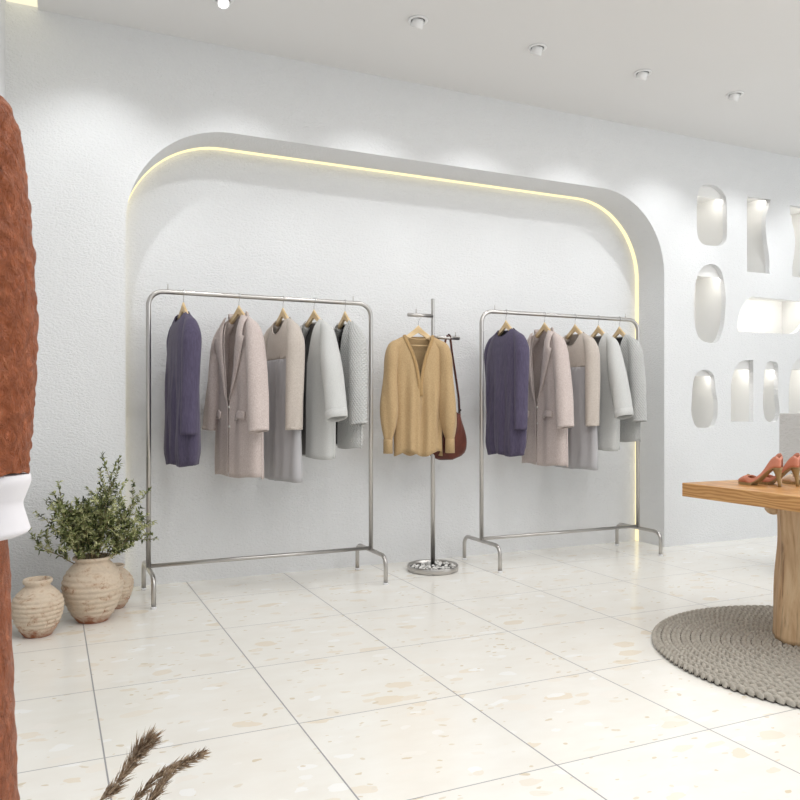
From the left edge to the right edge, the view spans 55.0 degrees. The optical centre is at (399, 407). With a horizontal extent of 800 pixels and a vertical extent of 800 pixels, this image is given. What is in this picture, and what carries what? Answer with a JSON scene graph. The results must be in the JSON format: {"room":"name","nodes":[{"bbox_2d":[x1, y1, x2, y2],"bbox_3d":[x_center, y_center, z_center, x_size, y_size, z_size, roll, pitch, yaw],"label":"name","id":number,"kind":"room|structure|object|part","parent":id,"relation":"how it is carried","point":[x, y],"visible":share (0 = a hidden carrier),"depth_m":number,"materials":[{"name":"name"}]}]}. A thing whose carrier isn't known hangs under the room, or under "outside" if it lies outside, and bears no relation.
{"room":"clothing store","nodes":[
{"label":"clothing store","id":0,"kind":"room"},
{"bbox_2d":[0,0,4,98],"bbox_3d":[-2.791,-0.547,3.919,1.384,3.335,1.350,0,0,-25],"label":"wall","id":1,"kind":"structure","parent":0,"point":[2,2],"depth_m":3.97,"materials":[{"name":"white paint"}]},
{"bbox_2d":[0,95,38,799],"bbox_3d":[-0.747,0.302,0.915,0.536,1.635,0.370,0,0,2],"label":"coat","id":2,"kind":"object","parent":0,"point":[19,316],"visible":1,"depth_m":0.98,"materials":[{"name":"fabric"}]},
{"bbox_2d":[5,3,799,605],"bbox_3d":[2.140,-0.547,6.362,9.616,3.335,0.330,0,0,-25],"label":"wall","id":3,"kind":"structure","parent":0,"point":[96,105],"depth_m":5.34,"materials":[{"name":"white paint"}]},
{"bbox_2d":[128,147,638,540],"bbox_3d":[0.133,-0.285,5.605,4.088,2.804,0.034,0,0,-25],"label":"led strip","id":4,"kind":"object","parent":3,"relation":"attached to","point":[609,214],"visible":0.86,"depth_m":5.82,"materials":[{"name":"yellow"}]},
{"bbox_2d":[691,186,799,427],"bbox_3d":[3.034,-0.848,6.795,1.599,2.040,0.285,0,0,-25],"label":"wall niche","id":5,"kind":"object","parent":3,"relation":"attached to","point":[759,315],"depth_m":6.75,"materials":[{"name":"white paint"}]},
{"bbox_2d":[5,0,799,157],"bbox_3d":[1.632,-2.285,1.241,15.000,0.140,9.900,0,0,-25],"label":"ceiling","id":6,"kind":"structure","parent":0,"point":[697,53],"depth_m":4.69,"materials":[{"name":"white paint"}]},
{"bbox_2d":[6,0,37,6],"bbox_3d":[-1.647,-2.261,3.281,0.155,0.068,2.118,0,0,-25],"label":"recessed light","id":7,"kind":"object","parent":6,"relation":"in","point":[34,3],"visible":1,"depth_m":4.23,"materials":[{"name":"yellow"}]},
{"bbox_2d":[213,0,233,9],"bbox_3d":[-0.961,-2.198,4.168,0.116,0.075,0.116,0,0,-25],"label":"recessed light","id":8,"kind":"object","parent":6,"relation":"in","point":[222,4],"visible":1,"depth_m":4.16,"materials":[{"name":"white"}]},
{"bbox_2d":[408,15,427,28],"bbox_3d":[0.103,-2.198,4.393,0.116,0.074,0.116,0,0,-25],"label":"recessed light","id":9,"kind":"object","parent":6,"relation":"in","point":[417,21],"visible":1,"depth_m":4.37,"materials":[{"name":"white metal"}]},
{"bbox_2d":[528,43,546,55],"bbox_3d":[0.845,-2.198,4.728,0.116,0.074,0.116,0,0,-25],"label":"recessed light","id":10,"kind":"object","parent":6,"relation":"in","point":[537,49],"visible":1,"depth_m":4.71,"materials":[{"name":"white metal"}]},
{"bbox_2d":[634,69,651,80],"bbox_3d":[1.606,-2.198,5.084,0.116,0.074,0.116,0,0,-25],"label":"recessed light","id":11,"kind":"object","parent":6,"relation":"in","point":[642,74],"visible":1,"depth_m":5.07,"materials":[{"name":"white metal"}]},
{"bbox_2d":[726,91,743,100],"bbox_3d":[2.367,-2.198,5.431,0.116,0.074,0.116,0,0,-25],"label":"recessed light","id":12,"kind":"object","parent":6,"relation":"in","point":[734,96],"visible":1,"depth_m":5.41,"materials":[{"name":"white metal"}]},
{"bbox_2d":[12,536,799,799],"bbox_3d":[1.632,1.170,1.241,15.000,0.100,9.900,0,0,-25],"label":"floor","id":13,"kind":"structure","parent":0,"point":[543,677],"depth_m":3.04,"materials":[{"name":"white tile"}]},
{"bbox_2d":[11,576,64,638],"bbox_3d":[-1.784,0.981,3.786,0.239,0.278,0.244,0,0,36],"label":"clay jar","id":14,"kind":"object","parent":13,"relation":"on","point":[37,609],"visible":0.98,"depth_m":3.71,"materials":[{"name":"beige ceramic"}]},
{"bbox_2d":[61,552,123,623],"bbox_3d":[-1.616,0.950,4.044,0.308,0.340,0.302,0,0,-29],"label":"clay jar","id":15,"kind":"object","parent":13,"relation":"on","point":[92,589],"visible":0.98,"depth_m":3.94,"materials":[{"name":"beige ceramic"}]},
{"bbox_2d":[28,452,158,563],"bbox_3d":[-1.611,0.548,4.058,0.539,0.652,0.590,0,0,40],"label":"branches","id":16,"kind":"object","parent":15,"relation":"in","point":[86,525],"visible":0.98,"depth_m":3.99,"materials":[{"name":"green plant"}]},
{"bbox_2d":[114,563,133,608],"bbox_3d":[-1.601,1.000,4.309,0.210,0.240,0.207,0,0,37],"label":"clay jar","id":17,"kind":"object","parent":13,"relation":"on","point":[128,580],"visible":0.38,"depth_m":4.28,"materials":[{"name":"beige ceramic"}]},
{"bbox_2d":[141,284,387,609],"bbox_3d":[-0.832,0.196,4.788,1.440,1.849,0.523,0,0,-25],"label":"rail","id":18,"kind":"object","parent":13,"relation":"on","point":[146,564],"visible":1,"depth_m":4.73,"materials":[{"name":"silver metal"}]},
{"bbox_2d":[177,289,187,319],"bbox_3d":[-1.290,-0.590,4.578,0.023,0.227,0.356,0,0,-32],"label":"clothes hanger","id":19,"kind":"object","parent":18,"relation":"hanging from","point":[183,309],"visible":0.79,"depth_m":4.57,"materials":[{"name":"beige wood"}]},
{"bbox_2d":[164,311,201,466],"bbox_3d":[-1.294,-0.109,4.570,0.166,0.908,0.505,0,0,-32],"label":"coat","id":20,"kind":"object","parent":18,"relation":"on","point":[182,430],"visible":1,"depth_m":4.40,"materials":[{"name":"purple fabric"}]},
{"bbox_2d":[202,311,268,478],"bbox_3d":[-0.985,-0.080,4.683,0.175,1.007,0.661,0,0,-43],"label":"coat","id":21,"kind":"object","parent":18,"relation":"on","point":[236,407],"visible":0.99,"depth_m":4.59,"materials":[{"name":"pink fabric"}]},
{"bbox_2d":[229,293,244,323],"bbox_3d":[-0.988,-0.590,4.716,0.023,0.227,0.356,0,0,-43],"label":"clothes hanger","id":22,"kind":"object","parent":18,"relation":"hanging from","point":[238,311],"visible":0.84,"depth_m":4.72,"materials":[{"name":"beige wood"}]},
{"bbox_2d":[275,296,289,325],"bbox_3d":[-0.736,-0.590,4.832,0.023,0.227,0.356,0,0,-33],"label":"clothes hanger","id":23,"kind":"object","parent":18,"relation":"hanging from","point":[283,314],"visible":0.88,"depth_m":4.83,"materials":[{"name":"beige wood"}]},
{"bbox_2d":[263,317,304,482],"bbox_3d":[-0.740,-0.053,4.821,0.154,1.017,0.543,0,0,-33],"label":"dress","id":24,"kind":"object","parent":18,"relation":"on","point":[284,343],"visible":0.9,"depth_m":4.68,"materials":[{"name":"grey fabric"}]},
{"bbox_2d":[305,299,320,327],"bbox_3d":[-0.550,-0.590,4.917,0.024,0.227,0.356,0,0,-37],"label":"clothes hanger","id":25,"kind":"object","parent":18,"relation":"hanging from","point":[314,315],"visible":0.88,"depth_m":4.92,"materials":[{"name":"beige wood"}]},
{"bbox_2d":[300,319,347,459],"bbox_3d":[-0.536,-0.119,4.850,0.199,0.885,0.710,0,0,-38],"label":"coat","id":26,"kind":"object","parent":25,"relation":"hanging from","point":[324,395],"visible":0.69,"depth_m":4.75,"materials":[{"name":"grey fabric"}]},
{"bbox_2d":[337,304,351,328],"bbox_3d":[-0.358,-0.590,5.005,0.023,0.227,0.356,0,0,-29],"label":"clothes hanger","id":27,"kind":"object","parent":18,"relation":"hanging from","point":[345,317],"visible":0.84,"depth_m":5.01,"materials":[{"name":"beige wood"}]},
{"bbox_2d":[333,320,366,448],"bbox_3d":[-0.360,-0.149,4.982,0.153,0.825,0.609,0,0,-29],"label":"coat","id":28,"kind":"object","parent":27,"relation":"hanging from","point":[351,341],"visible":0.52,"depth_m":4.80,"materials":[{"name":"grey fabric"}]},
{"bbox_2d":[407,299,459,575],"bbox_3d":[0.226,0.186,5.288,0.356,1.868,0.356,0,0,23],"label":"coat stand","id":29,"kind":"object","parent":13,"relation":"on","point":[432,560],"visible":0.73,"depth_m":5.27,"materials":[{"name":"silver metal"}]},
{"bbox_2d":[406,318,430,345],"bbox_3d":[0.124,-0.523,5.229,0.356,0.227,0.023,0,0,-11],"label":"clothes hanger","id":30,"kind":"object","parent":29,"relation":"hanging from","point":[418,329],"visible":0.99,"depth_m":5.22,"materials":[{"name":"beige wood"}]},
{"bbox_2d":[380,334,456,456],"bbox_3d":[0.126,-0.081,5.218,0.539,0.826,0.159,0,0,-11],"label":"blouse","id":31,"kind":"object","parent":30,"relation":"hanging from","point":[418,400],"visible":1,"depth_m":5.17,"materials":[{"name":"fabric"}]},
{"bbox_3d":[0.139,-0.628,5.235,0.187,0.025,0.025,0,0,-25],"label":"arm","id":32,"kind":"part","parent":29,"relation":"part of","materials":[{"name":"silver metal"}]},
{"bbox_2d":[407,559,458,575],"bbox_3d":[0.226,1.099,5.288,0.356,0.042,0.356,0,0,-25],"label":"tray","id":33,"kind":"object","parent":29,"relation":"attached to","point":[414,570],"depth_m":5.18,"materials":[{"name":"silver metal"}]},
{"bbox_3d":[0.325,-0.482,5.321,0.192,0.025,0.025,0,0,-25],"label":"arm","id":34,"kind":"part","parent":29,"relation":"part of","materials":[{"name":"silver metal"}]},
{"bbox_2d":[430,334,466,459],"bbox_3d":[0.327,-0.074,5.343,0.305,0.875,0.138,0,0,-25],"label":"leather shoulder bag","id":35,"kind":"object","parent":29,"relation":"hanging from","point":[460,438],"visible":0.59,"depth_m":5.33,"materials":[{"name":"red leather"}]},
{"bbox_2d":[462,305,662,572],"bbox_3d":[1.220,0.196,5.726,1.450,1.849,0.523,0,0,-25],"label":"rail","id":36,"kind":"object","parent":13,"relation":"on","point":[482,539],"visible":0.99,"depth_m":5.55,"materials":[{"name":"silver metal"}]},
{"bbox_2d":[497,311,511,335],"bbox_3d":[0.760,-0.590,5.516,0.023,0.227,0.356,0,0,-28],"label":"clothes hanger","id":37,"kind":"object","parent":36,"relation":"hanging from","point":[506,325],"visible":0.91,"depth_m":5.52,"materials":[{"name":"beige wood"}]},
{"bbox_2d":[484,328,529,456],"bbox_3d":[0.757,-0.109,5.508,0.166,0.908,0.505,0,0,-28],"label":"dress","id":38,"kind":"object","parent":37,"relation":"hanging from","point":[507,355],"visible":1,"depth_m":5.39,"materials":[{"name":"purple fabric"}]},
{"bbox_2d":[535,312,550,337],"bbox_3d":[1.062,-0.590,5.654,0.023,0.227,0.356,0,0,-27],"label":"clothes hanger","id":39,"kind":"object","parent":36,"relation":"hanging from","point":[545,327],"visible":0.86,"depth_m":5.66,"materials":[{"name":"beige wood"}]},
{"bbox_2d":[522,327,573,466],"bbox_3d":[1.056,-0.080,5.622,0.175,1.007,0.661,0,0,-27],"label":"coat","id":40,"kind":"object","parent":39,"relation":"hanging from","point":[550,389],"visible":0.84,"depth_m":5.50,"materials":[{"name":"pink fabric"}]},
{"bbox_3d":[1.220,0.124,5.726,1.444,1.642,0.029,0,0,-25],"label":"frame","id":41,"kind":"part","parent":36,"relation":"part of","materials":[{"name":"silver metal"}]},
{"bbox_2d":[566,314,582,338],"bbox_3d":[1.313,-0.590,5.769,0.023,0.227,0.356,0,0,-27],"label":"clothes hanger","id":42,"kind":"object","parent":36,"relation":"hanging from","point":[575,328],"visible":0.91,"depth_m":5.76,"materials":[{"name":"beige wood"}]},
{"bbox_2d":[556,332,599,469],"bbox_3d":[1.308,-0.053,5.758,0.154,1.017,0.543,0,0,-27],"label":"dress","id":43,"kind":"object","parent":42,"relation":"hanging from","point":[583,350],"visible":0.55,"depth_m":5.60,"materials":[{"name":"grey fabric"}]},
{"bbox_2d":[591,315,604,337],"bbox_3d":[1.512,-0.590,5.860,0.023,0.227,0.356,0,0,-25],"label":"clothes hanger","id":44,"kind":"object","parent":36,"relation":"hanging from","point":[598,329],"visible":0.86,"depth_m":5.86,"materials":[{"name":"beige wood"}]},
{"bbox_2d":[589,333,633,450],"bbox_3d":[1.510,-0.119,5.792,0.199,0.885,0.710,0,0,-25],"label":"coat","id":45,"kind":"object","parent":44,"relation":"hanging from","point":[615,395],"visible":0.48,"depth_m":5.66,"materials":[{"name":"white fabric"}]},
{"bbox_2d":[612,317,625,338],"bbox_3d":[1.696,-0.590,5.944,0.023,0.227,0.356,0,0,-23],"label":"clothes hanger","id":46,"kind":"object","parent":36,"relation":"hanging from","point":[620,331],"visible":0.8,"depth_m":5.94,"materials":[{"name":"beige wood"}]},
{"bbox_2d":[616,334,646,441],"bbox_3d":[1.692,-0.149,5.922,0.153,0.825,0.609,0,0,-23],"label":"quilted jacket","id":47,"kind":"object","parent":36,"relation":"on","point":[632,352],"visible":0.39,"depth_m":5.71,"materials":[{"name":"grey fabric"}]},
{"bbox_2d":[651,605,799,708],"bbox_3d":[1.977,1.106,3.472,1.601,0.026,1.601,0,0,-31],"label":"braided rug","id":48,"kind":"object","parent":13,"relation":"on","point":[735,648],"visible":0.9,"depth_m":3.48,"materials":[{"name":"beige fabric"}]},
{"bbox_2d":[682,478,799,646],"bbox_3d":[2.082,0.740,3.421,0.808,0.720,1.390,0,0,-25],"label":"table","id":49,"kind":"object","parent":48,"relation":"on","point":[783,501],"visible":0.99,"depth_m":3.60,"materials":[{"name":"brown wood"}]},
{"bbox_2d":[738,453,782,486],"bbox_3d":[1.753,0.300,3.743,0.071,0.161,0.221,0,0,-37],"label":"shoe","id":50,"kind":"object","parent":49,"relation":"on","point":[775,464],"visible":1,"depth_m":3.69,"materials":[{"name":"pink leather"}]},
{"bbox_2d":[758,453,799,486],"bbox_3d":[1.851,0.300,3.771,0.071,0.161,0.221,0,0,-39],"label":"shoe","id":51,"kind":"object","parent":49,"relation":"on","point":[793,463],"visible":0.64,"depth_m":3.71,"materials":[{"name":"pink leather"}]},
{"bbox_3d":[2.004,0.774,3.630,0.438,0.651,0.439,0,0,-25],"label":"trunk leg","id":52,"kind":"part","parent":49,"relation":"part of","materials":[{"name":"brown wood"}]},
{"bbox_2d":[782,473,799,483],"bbox_3d":[1.992,0.300,3.785,0.071,0.161,0.221,0,0,-39],"label":"shoe","id":53,"kind":"object","parent":49,"relation":"on","point":[788,479],"visible":0.8,"depth_m":3.82,"materials":[{"name":"beige leather"}]},
{"bbox_2d":[779,413,799,476],"bbox_3d":[2.874,0.579,4.998,0.550,1.083,0.500,0,0,-25],"label":"plinth","id":54,"kind":"object","parent":13,"relation":"on","point":[789,423],"visible":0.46,"depth_m":5.04,"materials":[{"name":"grey paint"}]},
{"bbox_3d":[-0.682,0.989,1.491,0.210,0.262,0.210,0,0,-25],"label":"vase","id":55,"kind":"object","parent":13,"relation":"on","visible":0},
{"bbox_2d":[100,723,164,799],"bbox_3d":[-0.563,0.765,1.506,0.236,0.313,0.069,0,0,8],"label":"plume","id":56,"kind":"object","parent":55,"relation":"in","point":[140,750],"visible":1,"depth_m":1.50,"materials":[{"name":"brown plant"}]},
{"bbox_2d":[141,765,178,799],"bbox_3d":[-0.549,0.790,1.438,0.285,0.263,0.054,0,0,12],"label":"plume","id":57,"kind":"object","parent":55,"relation":"in","point":[158,790],"visible":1,"depth_m":1.42,"materials":[{"name":"brown plant"}]},
{"bbox_2d":[131,747,210,799],"bbox_3d":[-0.516,0.775,1.461,0.341,0.293,0.038,0,0,7],"label":"plume","id":58,"kind":"object","parent":55,"relation":"in","point":[182,763],"visible":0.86,"depth_m":1.45,"materials":[{"name":"brown plant"}]}
]}

